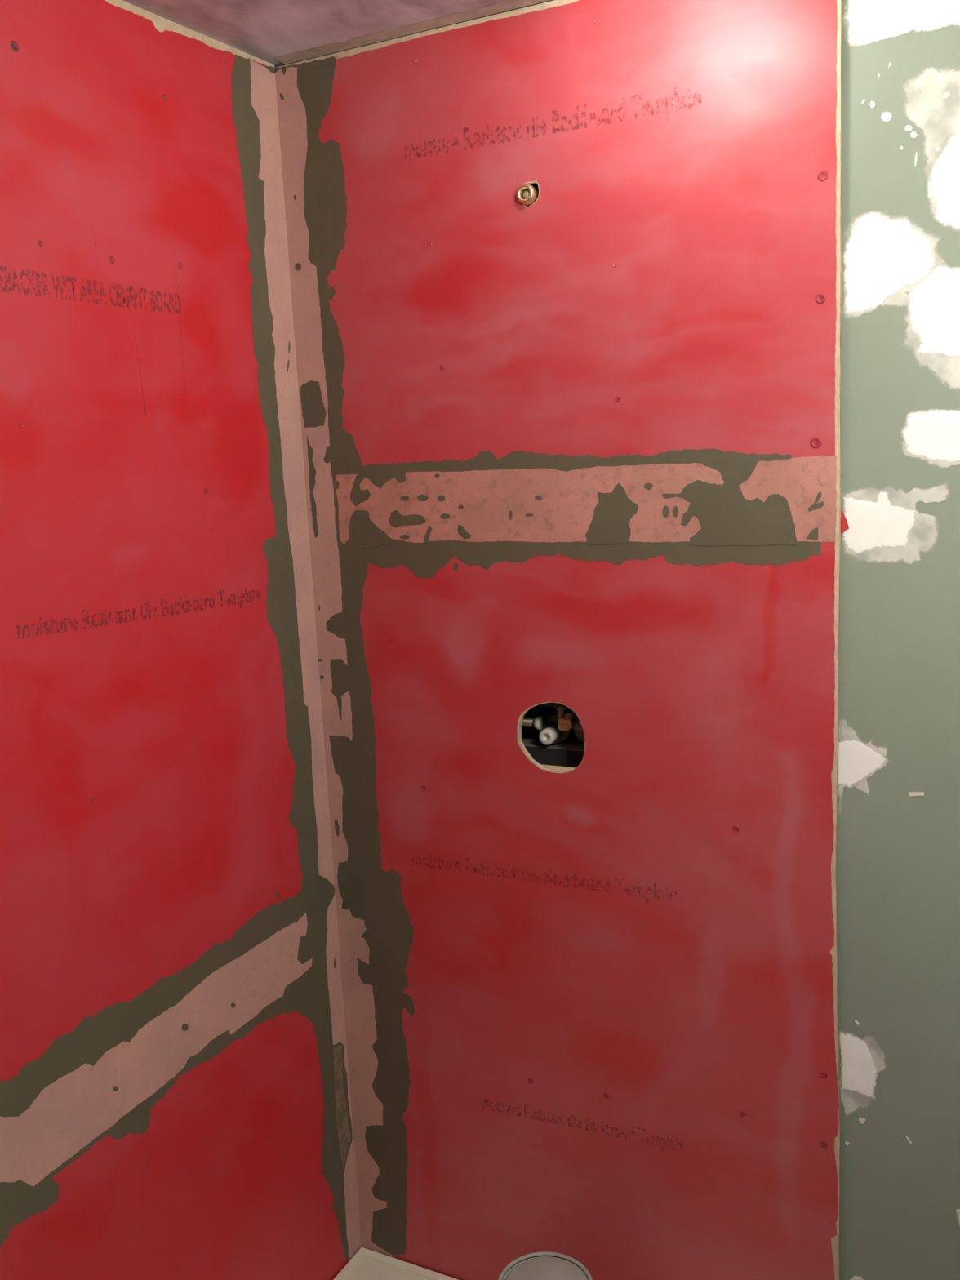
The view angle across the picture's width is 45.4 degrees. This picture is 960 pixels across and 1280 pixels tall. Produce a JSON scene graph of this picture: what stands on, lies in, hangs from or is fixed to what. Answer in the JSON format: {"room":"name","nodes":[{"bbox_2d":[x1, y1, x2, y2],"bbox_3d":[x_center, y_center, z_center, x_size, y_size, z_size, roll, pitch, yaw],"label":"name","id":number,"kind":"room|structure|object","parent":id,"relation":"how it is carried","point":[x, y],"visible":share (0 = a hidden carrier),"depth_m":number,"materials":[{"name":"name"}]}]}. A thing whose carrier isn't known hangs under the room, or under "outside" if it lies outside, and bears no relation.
{"room":"building under construction","nodes":[
{"label":"building under construction","id":0,"kind":"room"},
{"bbox_2d":[0,0,348,1279],"bbox_3d":[-0.886,0.536,0.853,0.101,2.408,2.550,2,11,28],"label":"wall","id":1,"kind":"structure","parent":0,"point":[148,771],"depth_m":1.52,"materials":[{"name":"red"}]},
{"bbox_2d":[0,912,311,1186],"bbox_3d":[-0.606,0.633,1.288,0.001,0.130,1.413,2,11,28],"label":"tape","id":2,"kind":"object","parent":1,"relation":"attached to","point":[68,1113],"visible":1,"depth_m":1.56,"materials":[{"name":"pink fabric"}]},
{"bbox_2d":[0,54,352,1262],"bbox_3d":[-0.607,0.251,1.256,0.001,2.006,1.491,2,11,28],"label":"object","id":3,"kind":"object","parent":1,"relation":"attached to","point":[308,995],"visible":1,"depth_m":1.75,"materials":[{"name":"paint"}]},
{"bbox_2d":[122,0,553,67],"bbox_3d":[0.194,-0.628,0.071,2.650,0.053,2.792,2,11,28],"label":"ceiling","id":4,"kind":"structure","parent":0,"point":[277,33],"depth_m":1.56,"materials":[{"name":"paint"}]},
{"bbox_2d":[521,182,579,740],"bbox_3d":[0.125,0.307,1.882,0.922,2.408,0.030,2,11,28],"label":"pipe","id":5,"kind":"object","parent":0,"point":[535,711],"depth_m":1.84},
{"bbox_2d":[521,735,584,767],"bbox_3d":[0.156,0.193,1.794,0.750,0.059,0.054,2,11,28],"label":"wood blocking","id":6,"kind":"object","parent":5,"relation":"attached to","point":[566,753],"visible":0.08,"depth_m":1.79,"materials":[{"name":"black wood"}]},
{"bbox_2d":[521,704,584,745],"bbox_3d":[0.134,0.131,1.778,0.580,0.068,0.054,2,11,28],"label":"shower valve","id":7,"kind":"object","parent":6,"relation":"attached to","point":[557,727],"visible":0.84,"depth_m":1.77,"materials":[{"name":"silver metal"}]},
{"bbox_2d":[275,0,959,1279],"bbox_3d":[0.857,0.352,1.420,2.450,2.408,0.113,2,11,28],"label":"wall","id":8,"kind":"structure","parent":0,"point":[621,1036],"depth_m":1.61,"materials":[{"name":"red"}]},
{"bbox_2d":[249,59,394,1261],"bbox_3d":[-0.245,0.129,1.860,0.072,2.001,0.064,2,11,28],"label":"tape","id":9,"kind":"object","parent":8,"relation":"attached to","point":[277,102],"visible":1,"depth_m":1.85,"materials":[{"name":"pink fabric"}]},
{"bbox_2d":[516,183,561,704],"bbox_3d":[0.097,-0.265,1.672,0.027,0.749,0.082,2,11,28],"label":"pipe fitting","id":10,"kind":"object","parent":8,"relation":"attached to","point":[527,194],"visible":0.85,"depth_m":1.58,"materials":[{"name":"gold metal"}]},
{"bbox_2d":[274,56,821,1254],"bbox_3d":[0.099,0.136,1.715,0.817,2.004,0.001,2,11,28],"label":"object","id":11,"kind":"object","parent":8,"relation":"attached to","point":[372,895],"visible":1,"depth_m":1.81,"materials":[{"name":"paint"}]},
{"bbox_2d":[540,764,575,771],"bbox_3d":[0.130,0.263,1.739,0.260,0.144,0.008,2,11,28],"label":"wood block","id":12,"kind":"object","parent":8,"relation":"attached to","point":[552,767],"visible":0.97,"depth_m":1.73,"materials":[{"name":"beige wood"}]},
{"bbox_2d":[335,454,836,551],"bbox_3d":[0.114,-0.191,1.642,0.770,0.128,0.001,2,11,28],"label":"tape","id":13,"kind":"object","parent":8,"relation":"attached to","point":[770,500],"visible":1,"depth_m":1.61,"materials":[{"name":"pink fabric"}]},
{"bbox_2d":[839,1031,885,1115],"bbox_3d":[0.531,0.608,1.594,0.068,0.138,0.001,2,11,28],"label":"joint compound patch","id":14,"kind":"object","parent":8,"relation":"attached to","point":[861,1060],"visible":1,"depth_m":1.59,"materials":[{"name":"white paint"}]},
{"bbox_2d":[837,720,888,813],"bbox_3d":[0.507,0.172,1.520,0.072,0.144,0.001,2,11,28],"label":"joint compound patch","id":15,"kind":"object","parent":8,"relation":"attached to","point":[858,761],"visible":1,"depth_m":1.52,"materials":[{"name":"white paint"}]},
{"bbox_2d":[842,211,944,317],"bbox_3d":[0.504,-0.461,1.394,0.130,0.132,0.001,2,11,28],"label":"joint compound patch","id":16,"kind":"object","parent":8,"relation":"attached to","point":[886,258],"visible":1,"depth_m":1.40,"materials":[{"name":"white paint"}]},
{"bbox_2d":[842,484,948,564],"bbox_3d":[0.522,-0.145,1.448,0.137,0.107,0.001,2,11,28],"label":"joint compound patch","id":17,"kind":"object","parent":8,"relation":"attached to","point":[886,525],"visible":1,"depth_m":1.45,"materials":[{"name":"white paint"}]},
{"bbox_2d":[844,0,959,44],"bbox_3d":[0.556,-0.744,1.310,0.285,0.090,0.001,2,11,28],"label":"joint compound patch","id":18,"kind":"object","parent":8,"relation":"attached to","point":[869,21],"visible":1,"depth_m":1.35,"materials":[{"name":"white paint"}]},
{"bbox_2d":[901,408,959,468],"bbox_3d":[0.588,-0.242,1.394,0.160,0.086,0.001,2,11,28],"label":"joint compound patch","id":19,"kind":"object","parent":8,"relation":"attached to","point":[932,436],"visible":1,"depth_m":1.41,"materials":[{"name":"white paint"}]},
{"bbox_2d":[903,66,959,231],"bbox_3d":[0.578,-0.569,1.334,0.173,0.214,0.001,2,11,28],"label":"joint compound patch","id":20,"kind":"object","parent":8,"relation":"attached to","point":[939,117],"visible":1,"depth_m":1.35,"materials":[{"name":"white paint"}]},
{"bbox_2d":[904,262,959,389],"bbox_3d":[0.586,-0.374,1.369,0.163,0.171,0.001,2,11,28],"label":"joint compound patch","id":21,"kind":"object","parent":8,"relation":"attached to","point":[932,319],"visible":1,"depth_m":1.39,"materials":[{"name":"white paint"}]},
{"bbox_3d":[0.311,1.789,0.492,2.650,0.050,2.792,2,11,28],"label":"floor","id":22,"kind":"structure","parent":0,"visible":0},
{"bbox_2d":[333,1247,457,1279],"bbox_3d":[-0.201,1.443,1.273,0.787,0.412,1.497,2,11,28],"label":"bathtub","id":23,"kind":"object","parent":22,"relation":"on","point":[366,1264],"visible":1,"depth_m":2.01,"materials":[{"name":"ceramic"}]},
{"bbox_2d":[497,1251,592,1279],"bbox_3d":[0.100,1.044,1.698,0.142,0.201,0.142,2,11,28],"label":"paint can","id":24,"kind":"object","parent":23,"relation":"on","point":[543,1265],"visible":1,"depth_m":1.72,"materials":[{"name":"grey metal"}]}
]}

